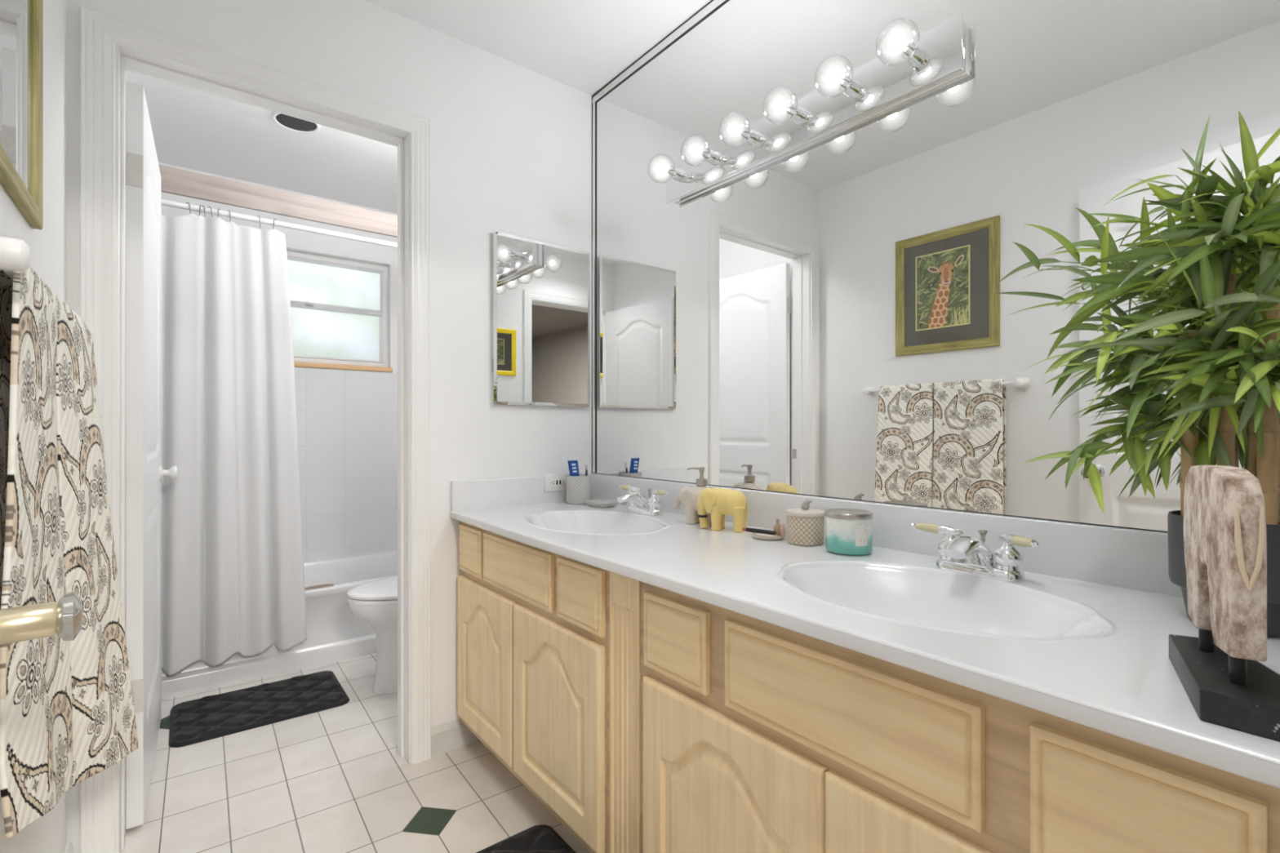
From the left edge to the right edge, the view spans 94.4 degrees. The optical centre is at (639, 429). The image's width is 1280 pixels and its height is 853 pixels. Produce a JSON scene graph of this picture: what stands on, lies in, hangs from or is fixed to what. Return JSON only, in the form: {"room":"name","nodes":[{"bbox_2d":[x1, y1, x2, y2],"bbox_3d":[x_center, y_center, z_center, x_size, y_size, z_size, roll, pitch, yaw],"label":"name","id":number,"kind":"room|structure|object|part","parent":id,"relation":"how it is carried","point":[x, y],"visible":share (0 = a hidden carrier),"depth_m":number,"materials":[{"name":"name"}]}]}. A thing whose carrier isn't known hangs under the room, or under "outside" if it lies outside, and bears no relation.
{"room":"bathroom","nodes":[
{"label":"bathroom","id":0,"kind":"room"},
{"bbox_2d":[0,0,66,852],"bbox_3d":[-1.375,-0.127,1.336,0.100,2.440,4.120,0,0,-38],"label":"wall","id":1,"kind":"structure","parent":0,"point":[47,246],"depth_m":1.26,"materials":[{"name":"white paint"}]},
{"bbox_2d":[0,0,43,230],"bbox_3d":[-0.961,-0.655,0.904,0.014,0.573,0.475,0,0,-38],"label":"framed picture","id":2,"kind":"object","parent":1,"relation":"attached to","point":[21,21],"visible":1,"depth_m":0.99,"materials":[{"name":"gold glass"}]},
{"bbox_3d":[-0.962,-0.655,0.902,0.001,0.493,0.395,0,0,-38],"label":"picture glass","id":3,"kind":"part","parent":2,"relation":"part of","materials":[{"name":"glass"}]},
{"bbox_3d":[-0.961,-0.390,0.904,0.014,0.042,0.475,0,0,-38],"label":"frame rail","id":4,"kind":"part","parent":2,"relation":"part of","materials":[{"name":"gold metal"}]},
{"bbox_3d":[-1.095,-0.655,1.074,0.014,0.573,0.042,0,0,-38],"label":"frame rail","id":5,"kind":"part","parent":2,"relation":"part of","materials":[{"name":"gold metal"}]},
{"bbox_2d":[0,266,72,839],"bbox_3d":[-0.860,0.180,0.831,0.066,0.803,0.291,0,0,-38],"label":"towel","id":6,"kind":"object","parent":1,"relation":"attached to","point":[36,716],"visible":0.9,"depth_m":0.80,"materials":[{"name":"beige fabric"}]},
{"bbox_2d":[0,236,93,338],"bbox_3d":[-0.950,-0.200,0.936,0.072,0.048,0.746,0,0,-38],"label":"towel bar","id":7,"kind":"object","parent":1,"relation":"attached to","point":[15,254],"visible":0.45,"depth_m":0.67,"materials":[{"name":"white paint"}]},
{"bbox_3d":[-0.941,-0.200,0.939,0.015,0.015,0.720,0,0,-38],"label":"rod","id":8,"kind":"part","parent":7,"relation":"part of","materials":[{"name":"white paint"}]},
{"bbox_3d":[-0.734,-0.200,0.662,0.072,0.048,0.048,0,0,-38],"label":"post","id":9,"kind":"part","parent":7,"relation":"part of","materials":[{"name":"white ceramic"}]},
{"bbox_3d":[-1.166,-0.200,1.210,0.072,0.048,0.048,0,0,-38],"label":"post","id":10,"kind":"part","parent":7,"relation":"part of","materials":[{"name":"white ceramic"}]},
{"bbox_2d":[55,295,137,786],"bbox_3d":[-1.004,0.216,1.073,0.138,0.875,0.259,0,0,-38],"label":"towel","id":11,"kind":"object","parent":7,"relation":"hanging from","point":[104,732],"visible":0.56,"depth_m":1.05,"materials":[{"name":"beige fabric"}]},
{"bbox_2d":[63,840,73,852],"bbox_3d":[-1.035,1.046,0.996,0.012,0.094,1.145,0,0,-38],"label":"baseboard","id":12,"kind":"structure","parent":1,"relation":"attached to","point":[68,847],"depth_m":1.43,"materials":[{"name":"white paint"}]},
{"bbox_2d":[158,162,397,559],"bbox_3d":[-1.968,-0.127,3.410,1.537,2.440,0.128,0,0,-38],"label":"wall","id":13,"kind":"structure","parent":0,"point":[300,241],"depth_m":3.50,"materials":[{"name":"white tile"}]},
{"bbox_2d":[159,164,397,237],"bbox_3d":[-1.472,-1.021,2.781,1.535,0.104,0.020,0,0,-38],"label":"wooden board","id":14,"kind":"object","parent":13,"relation":"attached to","point":[175,181],"visible":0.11,"depth_m":2.64,"materials":[{"name":"wood"}]},
{"bbox_2d":[160,199,397,248],"bbox_3d":[-1.472,-0.926,2.781,1.534,0.025,0.025,0,0,-38],"label":"shower curtain rod","id":15,"kind":"object","parent":13,"relation":"attached to","point":[163,202],"visible":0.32,"depth_m":2.65,"materials":[{"name":"white paint"}]},
{"bbox_2d":[286,249,392,372],"bbox_3d":[-1.923,-0.691,3.417,0.930,0.668,0.092,0,0,-38],"label":"window","id":16,"kind":"structure","parent":13,"relation":"attached to","point":[339,307],"depth_m":3.54,"materials":[{"name":"white glass"}]},
{"bbox_3d":[-1.914,-0.371,3.405,0.930,0.029,0.062,0,0,-38],"label":"sill","id":17,"kind":"part","parent":16,"relation":"part of","materials":[{"name":"beige wood"}]},
{"bbox_2d":[66,0,593,852],"bbox_3d":[-0.828,-0.127,1.964,1.537,2.440,0.120,0,0,-38],"label":"wall","id":18,"kind":"structure","parent":0,"point":[511,143],"depth_m":2.04,"materials":[{"name":"white paint"}]},
{"bbox_2d":[125,80,178,829],"bbox_3d":[-1.570,0.069,1.903,0.142,2.025,0.776,0,0,-38],"label":"door","id":19,"kind":"structure","parent":18,"relation":"in","point":[144,473],"depth_m":1.62,"materials":[{"name":"white paint"}]},
{"bbox_3d":[-1.592,0.069,1.911,0.036,2.025,0.735,0,0,-36],"label":"panel","id":20,"kind":"part","parent":19,"relation":"part of","materials":[{"name":"white paint"}]},
{"bbox_3d":[-1.737,0.158,2.186,0.054,0.054,0.054,0,0,-38],"label":"knob","id":21,"kind":"part","parent":19,"relation":"part of","materials":[{"name":"metal"}]},
{"bbox_2d":[80,5,431,852],"bbox_3d":[-1.035,0.029,1.714,0.852,2.128,0.018,0,0,-38],"label":"trim","id":22,"kind":"structure","parent":18,"relation":"attached to","point":[100,32],"depth_m":1.61,"materials":[{"name":"white paint"}]},
{"bbox_2d":[115,44,409,852],"bbox_3d":[-1.076,0.054,1.768,0.737,2.078,0.124,0,0,-38],"label":"trim","id":23,"kind":"structure","parent":18,"relation":"attached to","point":[125,59],"depth_m":1.72,"materials":[{"name":"white paint"}]},
{"bbox_2d":[431,719,478,757],"bbox_3d":[-0.636,1.046,2.031,0.165,0.094,0.012,0,0,-38],"label":"baseboard","id":24,"kind":"structure","parent":18,"relation":"attached to","point":[454,735],"depth_m":2.02,"materials":[{"name":"paint"}]},
{"bbox_2d":[492,231,590,407],"bbox_3d":[-0.365,-0.399,2.239,0.412,0.616,0.021,0,0,-38],"label":"medicine cabinet","id":25,"kind":"object","parent":18,"relation":"attached to","point":[541,290],"visible":1,"depth_m":2.22,"materials":[{"name":"silver metal"}]},
{"bbox_2d":[120,653,591,852],"bbox_3d":[-0.511,1.118,1.558,1.731,0.050,3.160,0,0,-38],"label":"floor","id":26,"kind":"structure","parent":0,"point":[335,780],"depth_m":1.79,"materials":[{"name":"tile"}]},
{"bbox_2d":[168,671,349,747],"bbox_3d":[-1.500,1.081,2.351,0.575,0.023,0.395,0,0,-38],"label":"bath mat","id":27,"kind":"object","parent":26,"relation":"on","point":[207,717],"visible":1,"depth_m":2.30,"materials":[{"name":"black fabric"}]},
{"bbox_2d":[160,549,397,700],"bbox_3d":[-1.695,0.915,3.064,1.531,0.356,0.748,0,0,-38],"label":"bathtub","id":28,"kind":"object","parent":26,"relation":"on","point":[334,634],"visible":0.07,"depth_m":2.78,"materials":[{"name":"ceramic"}]},
{"bbox_2d":[346,575,397,693],"bbox_3d":[-0.890,0.706,2.647,0.766,0.775,0.460,0,0,-38],"label":"toilet","id":29,"kind":"object","parent":26,"relation":"on","point":[374,602],"visible":0.28,"depth_m":2.45,"materials":[{"name":"ceramic"}]},
{"bbox_3d":[-0.980,0.692,2.576,0.536,0.016,0.376,0,0,-38],"label":"seat","id":30,"kind":"part","parent":29,"relation":"part of","materials":[{"name":"plastic"}]},
{"bbox_3d":[-0.980,0.670,2.576,0.534,0.022,0.376,0,0,-38],"label":"lid","id":31,"kind":"part","parent":29,"relation":"part of","materials":[{"name":"ceramic"}]},
{"bbox_2d":[475,824,576,852],"bbox_3d":[-0.253,1.081,1.233,0.500,0.023,0.660,0,0,-38],"label":"bath mat","id":32,"kind":"object","parent":26,"relation":"on","point":[541,838],"visible":1,"depth_m":1.54,"materials":[{"name":"black fabric"}]},
{"bbox_2d":[457,520,606,852],"bbox_3d":[-0.142,0.698,1.866,0.566,0.790,0.881,0,0,-38],"label":"vanity cabinet","id":33,"kind":"object","parent":26,"relation":"on","point":[531,621],"visible":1,"depth_m":1.57,"materials":[{"name":"brown wood"}]},
{"bbox_3d":[-0.557,0.398,1.949,0.018,0.151,0.181,0,0,-38],"label":"drawer","id":34,"kind":"part","parent":33,"relation":"part of","materials":[{"name":"brown wood"}]},
{"bbox_3d":[-0.490,0.735,1.864,0.018,0.476,0.413,0,0,-38],"label":"door","id":35,"kind":"part","parent":33,"relation":"part of","materials":[{"name":"brown wood"}]},
{"bbox_3d":[-0.359,0.398,1.698,0.018,0.150,0.423,0,0,-38],"label":"drawer","id":36,"kind":"part","parent":33,"relation":"part of","materials":[{"name":"brown wood"}]},
{"bbox_3d":[-0.222,0.735,1.524,0.018,0.476,0.434,0,0,-38],"label":"door","id":37,"kind":"part","parent":33,"relation":"part of","materials":[{"name":"brown wood"}]},
{"bbox_3d":[-0.147,0.398,1.428,0.018,0.150,0.197,0,0,-38],"label":"drawer","id":38,"kind":"part","parent":33,"relation":"part of","materials":[{"name":"brown wood"}]},
{"bbox_2d":[606,570,1279,852],"bbox_3d":[0.486,0.698,1.069,0.566,0.790,1.145,0,0,-38],"label":"vanity cabinet","id":39,"kind":"object","parent":26,"relation":"on","point":[728,731],"visible":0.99,"depth_m":0.86,"materials":[{"name":"brown wood"}]},
{"bbox_3d":[0.066,0.412,1.158,0.018,0.151,0.182,0,0,-38],"label":"drawer","id":40,"kind":"part","parent":39,"relation":"part of","materials":[{"name":"brown wood"}]},
{"bbox_3d":[0.144,0.745,1.059,0.018,0.467,0.432,0,0,-38],"label":"door","id":41,"kind":"part","parent":39,"relation":"part of","materials":[{"name":"brown wood"}]},
{"bbox_3d":[0.283,0.412,0.883,0.018,0.151,0.423,0,0,-38],"label":"drawer","id":42,"kind":"part","parent":39,"relation":"part of","materials":[{"name":"brown wood"}]},
{"bbox_2d":[449,473,1279,788],"bbox_3d":[0.201,0.286,1.405,0.600,0.224,2.030,0,0,-38],"label":"countertop","id":43,"kind":"structure","parent":39,"relation":"on","point":[1083,640],"depth_m":1.05,"materials":[{"name":"stone"}]},
{"bbox_2d":[544,472,569,492],"bbox_3d":[-0.313,0.200,2.263,0.116,0.068,0.010,0,0,-38],"label":"wall outlet","id":44,"kind":"object","parent":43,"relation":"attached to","point":[553,482],"visible":0.77,"depth_m":2.25,"materials":[{"name":"white paint"}]},
{"bbox_2d":[550,477,565,487],"bbox_3d":[-0.312,0.200,2.261,0.068,0.034,0.002,0,0,-38],"label":"receptacle","id":45,"kind":"object","parent":44,"relation":"attached to","point":[554,482],"depth_m":2.26,"materials":[{"name":"white paint"}]},
{"bbox_2d":[565,474,591,504],"bbox_3d":[-0.233,0.224,2.242,0.094,0.104,0.094,0,0,-38],"label":"tumbler","id":46,"kind":"object","parent":43,"relation":"on","point":[578,488],"visible":0.85,"depth_m":2.20,"materials":[{"name":"grey ceramic"}]},
{"bbox_2d":[567,457,579,475],"bbox_3d":[-0.249,0.184,2.230,0.060,0.160,0.030,0,0,-38],"label":"toothpaste tube","id":47,"kind":"object","parent":46,"relation":"in","point":[572,461],"visible":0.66,"depth_m":2.22,"materials":[{"name":"blue plastic"}]},
{"bbox_2d":[585,464,588,475],"bbox_3d":[-0.206,0.198,2.248,0.017,0.132,0.011,0,0,-38],"label":"toothbrush","id":48,"kind":"object","parent":46,"relation":"in","point":[586,465],"visible":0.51,"depth_m":2.25,"materials":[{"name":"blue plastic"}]},
{"bbox_2d":[528,511,665,533],"bbox_3d":[-0.138,0.337,1.795,0.361,0.122,0.506,0,0,-38],"label":"sink basin","id":49,"kind":"object","parent":43,"relation":"in","point":[557,522],"depth_m":1.95,"materials":[{"name":"white ceramic"}]},
{"bbox_2d":[585,498,617,507],"bbox_3d":[-0.139,0.267,2.144,0.082,0.018,0.114,0,0,-44],"label":"soap dish","id":50,"kind":"object","parent":43,"relation":"on","point":[599,503],"visible":0.99,"depth_m":2.12,"materials":[{"name":"grey ceramic"}]},
{"bbox_2d":[617,484,668,515],"bbox_3d":[-0.012,0.233,1.949,0.130,0.085,0.256,0,0,-38],"label":"faucet","id":51,"kind":"object","parent":43,"relation":"on","point":[639,503],"visible":1,"depth_m":1.92,"materials":[{"name":"silver metal"}]},
{"bbox_3d":[-0.017,0.234,1.945,0.118,0.071,0.060,0,0,-38],"label":"spout","id":52,"kind":"part","parent":51,"relation":"part of","materials":[{"name":"silver metal"}]},
{"bbox_3d":[-0.016,0.234,2.011,0.049,0.060,0.049,0,0,-38],"label":"handle","id":53,"kind":"part","parent":51,"relation":"part of","materials":[{"name":"silver metal"}]},
{"bbox_3d":[-0.017,0.201,2.010,0.019,0.019,0.045,0,0,-38],"label":"lever","id":54,"kind":"part","parent":51,"relation":"part of","materials":[{"name":"silver metal"}]},
{"bbox_3d":[0.015,0.266,1.970,0.056,0.020,0.156,0,0,-38],"label":"plate","id":55,"kind":"part","parent":51,"relation":"part of","materials":[{"name":"silver metal"}]},
{"bbox_3d":[0.032,0.227,1.984,0.017,0.063,0.017,0,0,-38],"label":"lift rod","id":56,"kind":"part","parent":51,"relation":"part of","materials":[{"name":"silver metal"}]},
{"bbox_3d":[0.047,0.201,1.930,0.019,0.019,0.045,0,0,-38],"label":"lever","id":57,"kind":"part","parent":51,"relation":"part of","materials":[{"name":"silver metal"}]},
{"bbox_3d":[0.047,0.234,1.931,0.049,0.060,0.049,0,0,-38],"label":"handle","id":58,"kind":"part","parent":51,"relation":"part of","materials":[{"name":"silver metal"}]},
{"bbox_2d":[673,466,711,526],"bbox_3d":[0.168,0.193,1.755,0.158,0.166,0.072,0,0,34],"label":"soap dispenser","id":59,"kind":"object","parent":43,"relation":"on","point":[688,496],"visible":0.61,"depth_m":1.73,"materials":[{"name":"beige ceramic"}]},
{"bbox_2d":[697,487,748,532],"bbox_3d":[0.226,0.219,1.645,0.144,0.116,0.072,0,0,28],"label":"elephant figurine","id":60,"kind":"object","parent":43,"relation":"on","point":[716,501],"visible":1,"depth_m":1.62,"materials":[{"name":"yellow ceramic"}]},
{"bbox_2d":[751,532,786,540],"bbox_3d":[0.330,0.270,1.514,0.091,0.012,0.091,0,0,-38],"label":"dish","id":61,"kind":"object","parent":43,"relation":"on","point":[758,535],"visible":0.72,"depth_m":1.48,"materials":[{"name":"beige ceramic"}]},
{"bbox_2d":[742,527,776,535],"bbox_3d":[0.304,0.259,1.517,0.092,0.011,0.011,0,0,40],"label":"razor","id":62,"kind":"object","parent":61,"relation":"on","point":[747,529],"visible":1,"depth_m":1.51,"materials":[{"name":"black plastic"}]},
{"bbox_2d":[773,518,780,534],"bbox_3d":[0.354,0.248,1.524,0.022,0.040,0.022,0,0,-38],"label":"perfume bottle","id":63,"kind":"object","parent":61,"relation":"on","point":[776,528],"visible":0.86,"depth_m":1.52,"materials":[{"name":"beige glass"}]},
{"bbox_2d":[780,523,786,535],"bbox_3d":[0.362,0.252,1.502,0.014,0.031,0.014,0,0,-38],"label":"lipstick","id":64,"kind":"object","parent":61,"relation":"on","point":[783,529],"visible":1,"depth_m":1.50,"materials":[{"name":"plastic"}]},
{"bbox_2d":[786,499,824,546],"bbox_3d":[0.404,0.222,1.448,0.092,0.107,0.092,0,0,-38],"label":"lidded canister","id":65,"kind":"object","parent":43,"relation":"on","point":[805,525],"visible":1,"depth_m":1.41,"materials":[{"name":"beige ceramic"}]},
{"bbox_3d":[0.404,0.201,1.448,0.092,0.013,0.092,0,0,-38],"label":"lid","id":66,"kind":"part","parent":65,"relation":"part of","materials":[{"name":"beige ceramic"}]},
{"bbox_3d":[0.406,0.183,1.445,0.018,0.028,0.028,0,0,-38],"label":"knob","id":67,"kind":"part","parent":65,"relation":"part of","materials":[{"name":"grey ceramic"}]},
{"bbox_2d":[824,508,873,555],"bbox_3d":[0.473,0.230,1.343,0.104,0.091,0.104,0,0,-38],"label":"candle jar","id":68,"kind":"object","parent":43,"relation":"on","point":[848,531],"visible":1,"depth_m":1.30,"materials":[{"name":"teal glass"}]},
{"bbox_3d":[0.473,0.191,1.343,0.104,0.012,0.104,0,0,-38],"label":"lid","id":69,"kind":"part","parent":68,"relation":"part of","materials":[{"name":"silver metal"}]},
{"bbox_2d":[782,561,1105,637],"bbox_3d":[0.478,0.337,1.012,0.362,0.123,0.508,0,0,-38],"label":"sink basin","id":70,"kind":"object","parent":43,"relation":"in","point":[945,603],"depth_m":1.10,"materials":[{"name":"white ceramic"}]},
{"bbox_2d":[910,522,1039,582],"bbox_3d":[0.619,0.233,1.122,0.130,0.085,0.242,0,0,-38],"label":"faucet","id":71,"kind":"object","parent":43,"relation":"on","point":[970,555],"visible":1,"depth_m":1.10,"materials":[{"name":"silver metal"}]},
{"bbox_3d":[0.619,0.234,1.179,0.049,0.060,0.049,0,0,-38],"label":"handle","id":72,"kind":"part","parent":71,"relation":"part of","materials":[{"name":"silver metal"}]},
{"bbox_3d":[0.619,0.201,1.179,0.044,0.019,0.019,0,0,42],"label":"lever","id":73,"kind":"part","parent":71,"relation":"part of","materials":[{"name":"silver metal"}]},
{"bbox_3d":[0.618,0.234,1.114,0.118,0.071,0.060,0,0,-38],"label":"spout","id":74,"kind":"part","parent":71,"relation":"part of","materials":[{"name":"silver metal"}]},
{"bbox_3d":[0.650,0.266,1.139,0.056,0.020,0.156,0,0,-38],"label":"plate","id":75,"kind":"part","parent":71,"relation":"part of","materials":[{"name":"silver metal"}]},
{"bbox_3d":[0.667,0.227,1.152,0.017,0.063,0.017,0,0,-38],"label":"lift rod","id":76,"kind":"part","parent":71,"relation":"part of","materials":[{"name":"silver metal"}]},
{"bbox_3d":[0.682,0.201,1.099,0.019,0.019,0.044,0,0,-3],"label":"lever","id":77,"kind":"part","parent":71,"relation":"part of","materials":[{"name":"silver metal"}]},
{"bbox_3d":[0.682,0.234,1.099,0.049,0.060,0.049,0,0,-38],"label":"handle","id":78,"kind":"part","parent":71,"relation":"part of","materials":[{"name":"silver metal"}]},
{"bbox_2d":[994,110,1279,637],"bbox_3d":[0.745,-0.091,0.869,0.352,0.734,0.464,0,0,-38],"label":"potted plant","id":79,"kind":"object","parent":43,"relation":"on","point":[1204,362],"visible":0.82,"depth_m":0.83,"materials":[{"name":"green plant"}]},
{"bbox_2d":[1167,510,1279,637],"bbox_3d":[0.843,0.199,0.837,0.147,0.153,0.147,0,0,-38],"label":"pot","id":80,"kind":"object","parent":43,"relation":"on","point":[1176,562],"depth_m":0.78,"materials":[{"name":"grey ceramic"}]},
{"bbox_2d":[1168,465,1279,741],"bbox_3d":[0.601,0.157,0.611,0.092,0.238,0.222,0,0,22],"label":"sculpture","id":81,"kind":"object","parent":43,"relation":"on","point":[1220,670],"visible":1,"depth_m":0.57,"materials":[{"name":"mottled brown stone"},{"name":"black steel"}]},
{"bbox_3d":[0.633,0.228,0.662,0.013,0.036,0.013,0,0,-38],"label":"rod","id":82,"kind":"part","parent":81,"relation":"part of","materials":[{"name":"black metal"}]},
{"bbox_3d":[0.581,0.228,0.576,0.013,0.036,0.013,0,0,-38],"label":"rod","id":83,"kind":"part","parent":81,"relation":"part of","materials":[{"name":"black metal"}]},
{"bbox_3d":[0.412,0.745,0.719,0.018,0.467,0.428,0,0,-38],"label":"door","id":84,"kind":"part","parent":39,"relation":"part of","materials":[{"name":"brown wood"}]},
{"bbox_3d":[0.503,0.412,0.603,0.018,0.151,0.186,0,0,-38],"label":"drawer","id":85,"kind":"part","parent":39,"relation":"part of","materials":[{"name":"brown wood"}]},
{"bbox_2d":[125,0,711,213],"bbox_3d":[-0.771,-1.372,1.888,1.731,0.050,4.000,0,0,-38],"label":"ceiling","id":86,"kind":"structure","parent":0,"point":[583,46],"depth_m":2.36,"materials":[{"name":"paint"}]},
{"bbox_2d":[271,111,320,133],"bbox_3d":[-1.499,-1.342,2.587,0.184,0.008,0.184,0,0,-38],"label":"ceiling vent","id":87,"kind":"object","parent":86,"relation":"in","point":[291,123],"visible":0.73,"depth_m":2.60,"materials":[{"name":"white paint"}]},
{"bbox_2d":[593,472,1168,533],"bbox_3d":[-0.091,-0.127,2.347,0.094,2.440,4.120,0,0,-38],"label":"wall","id":88,"kind":"structure","parent":0,"point":[593,473],"depth_m":1.31,"materials":[{"name":"white paint"}]},
{"bbox_2d":[590,473,1182,597],"bbox_3d":[0.429,0.232,1.585,0.019,0.114,2.030,0,0,-38],"label":"backsplash","id":89,"kind":"structure","parent":88,"relation":"attached to","point":[1129,558],"depth_m":1.18,"materials":[{"name":"stone"}]},
{"bbox_2d":[591,0,1279,532],"bbox_3d":[0.438,-0.585,1.592,0.010,1.518,2.030,0,0,-38],"label":"wall mirror","id":90,"kind":"object","parent":88,"relation":"attached to","point":[824,317],"visible":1,"depth_m":1.37,"materials":[{"name":"silver glass"}]},
{"bbox_3d":[0.439,-0.585,1.591,0.008,1.514,2.029,0,0,-38],"label":"trim","id":91,"kind":"part","parent":90,"relation":"part of","materials":[{"name":"metal"}]},
{"bbox_2d":[648,12,964,203],"bbox_3d":[0.337,-0.816,1.577,0.174,0.116,0.948,0,0,-38],"label":"vanity light bar","id":92,"kind":"object","parent":90,"relation":"attached to","point":[936,55],"visible":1,"depth_m":1.48,"materials":[{"name":"silver metal"}]},
{"bbox_3d":[0.071,-0.815,1.853,0.096,0.084,0.084,0,0,-38],"label":"bulb","id":93,"kind":"part","parent":92,"relation":"part of","materials":[{"name":"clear glass"}]},
{"bbox_3d":[0.093,-0.815,1.870,0.037,0.018,0.018,0,0,-38],"label":"lamp stem","id":94,"kind":"part","parent":92,"relation":"part of","materials":[{"name":"silver metal"}]},
{"bbox_2d":[669,168,688,182],"bbox_3d":[0.124,-0.815,1.895,0.052,0.037,0.037,0,0,-38],"label":"socket","id":95,"kind":"object","parent":92,"relation":"attached to","point":[681,175],"depth_m":1.88,"materials":[{"name":"silver metal"}]},
{"bbox_3d":[0.166,-0.815,1.732,0.096,0.084,0.084,0,0,-38],"label":"bulb","id":96,"kind":"part","parent":92,"relation":"part of","materials":[{"name":"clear glass"}]},
{"bbox_3d":[0.188,-0.815,1.749,0.037,0.018,0.018,0,0,-38],"label":"lamp stem","id":97,"kind":"part","parent":92,"relation":"part of","materials":[{"name":"silver metal"}]},
{"bbox_2d":[703,150,723,165],"bbox_3d":[0.219,-0.815,1.774,0.052,0.037,0.037,0,0,-38],"label":"socket","id":98,"kind":"object","parent":92,"relation":"attached to","point":[715,157],"depth_m":1.76,"materials":[{"name":"silver metal"}]},
{"bbox_3d":[0.261,-0.815,1.611,0.096,0.084,0.084,0,0,-38],"label":"bulb","id":99,"kind":"part","parent":92,"relation":"part of","materials":[{"name":"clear glass"}]},
{"bbox_3d":[0.283,-0.815,1.629,0.037,0.018,0.018,0,0,-38],"label":"lamp stem","id":100,"kind":"part","parent":92,"relation":"part of","materials":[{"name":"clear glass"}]},
{"bbox_2d":[742,128,763,146],"bbox_3d":[0.314,-0.815,1.653,0.052,0.037,0.037,0,0,-38],"label":"socket","id":101,"kind":"object","parent":92,"relation":"attached to","point":[755,139],"depth_m":1.64,"materials":[{"name":"silver metal"}]},
{"bbox_3d":[0.356,-0.815,1.491,0.096,0.084,0.084,0,0,-38],"label":"bulb","id":102,"kind":"part","parent":92,"relation":"part of","materials":[{"name":"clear glass"}]},
{"bbox_3d":[0.378,-0.815,1.508,0.037,0.018,0.018,0,0,-38],"label":"lamp stem","id":103,"kind":"part","parent":92,"relation":"part of","materials":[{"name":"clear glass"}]},
{"bbox_2d":[786,105,809,124],"bbox_3d":[0.409,-0.815,1.533,0.052,0.037,0.037,0,0,-38],"label":"socket","id":104,"kind":"object","parent":92,"relation":"attached to","point":[802,115],"depth_m":1.52,"materials":[{"name":"silver metal"}]},
{"bbox_3d":[0.451,-0.815,1.370,0.096,0.084,0.084,0,0,-38],"label":"bulb","id":105,"kind":"part","parent":92,"relation":"part of","materials":[{"name":"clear glass"}]},
{"bbox_3d":[0.473,-0.815,1.387,0.037,0.018,0.018,0,0,-38],"label":"lamp stem","id":106,"kind":"part","parent":92,"relation":"part of","materials":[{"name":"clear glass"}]},
{"bbox_2d":[840,76,864,99],"bbox_3d":[0.504,-0.815,1.412,0.052,0.037,0.037,0,0,-38],"label":"socket","id":107,"kind":"object","parent":92,"relation":"attached to","point":[855,91],"depth_m":1.40,"materials":[{"name":"silver metal"}]},
{"bbox_3d":[0.546,-0.815,1.250,0.096,0.084,0.084,0,0,-38],"label":"bulb","id":108,"kind":"part","parent":92,"relation":"part of","materials":[{"name":"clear glass"}]},
{"bbox_3d":[0.568,-0.815,1.267,0.037,0.018,0.018,0,0,-38],"label":"lamp stem","id":109,"kind":"part","parent":92,"relation":"part of","materials":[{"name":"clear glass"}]},
{"bbox_2d":[902,43,928,69],"bbox_3d":[0.600,-0.815,1.292,0.052,0.037,0.037,0,0,-38],"label":"socket","id":110,"kind":"object","parent":92,"relation":"attached to","point":[919,60],"depth_m":1.28,"materials":[{"name":"silver metal"}]},
{"bbox_3d":[0.506,-0.127,0.272,1.537,2.440,0.120,0,0,-38],"label":"wall","id":111,"kind":"structure","parent":0,"visible":0},
{"bbox_2d":[0,591,83,644],"bbox_3d":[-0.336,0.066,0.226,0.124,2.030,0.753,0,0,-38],"label":"door handle","id":112,"kind":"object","parent":111,"relation":"in","point":[63,618],"depth_m":0.50,"materials":[{"name":"gold metal"}]},
{"bbox_3d":[-0.523,0.163,0.496,0.050,0.029,0.029,0,0,-42],"label":"knob stem","id":113,"kind":"part","parent":112,"relation":"part of","materials":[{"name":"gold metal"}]},
{"bbox_3d":[-0.498,0.163,0.518,0.017,0.042,0.042,0,0,-42],"label":"glass knob","id":114,"kind":"part","parent":112,"relation":"part of","materials":[{"name":"clear glass"}]},
{"label":"curtain hook","id":115,"kind":"object","parent":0,"visible":0},
{"bbox_2d":[160,213,306,675],"bbox_3d":[-1.767,0.047,2.481,0.654,1.874,0.075,0,0,-38],"label":"shower curtain","id":116,"kind":"object","parent":115,"relation":"hanging from","point":[233,574],"visible":0.8,"depth_m":2.49,"materials":[{"name":"white fabric"}]}
]}

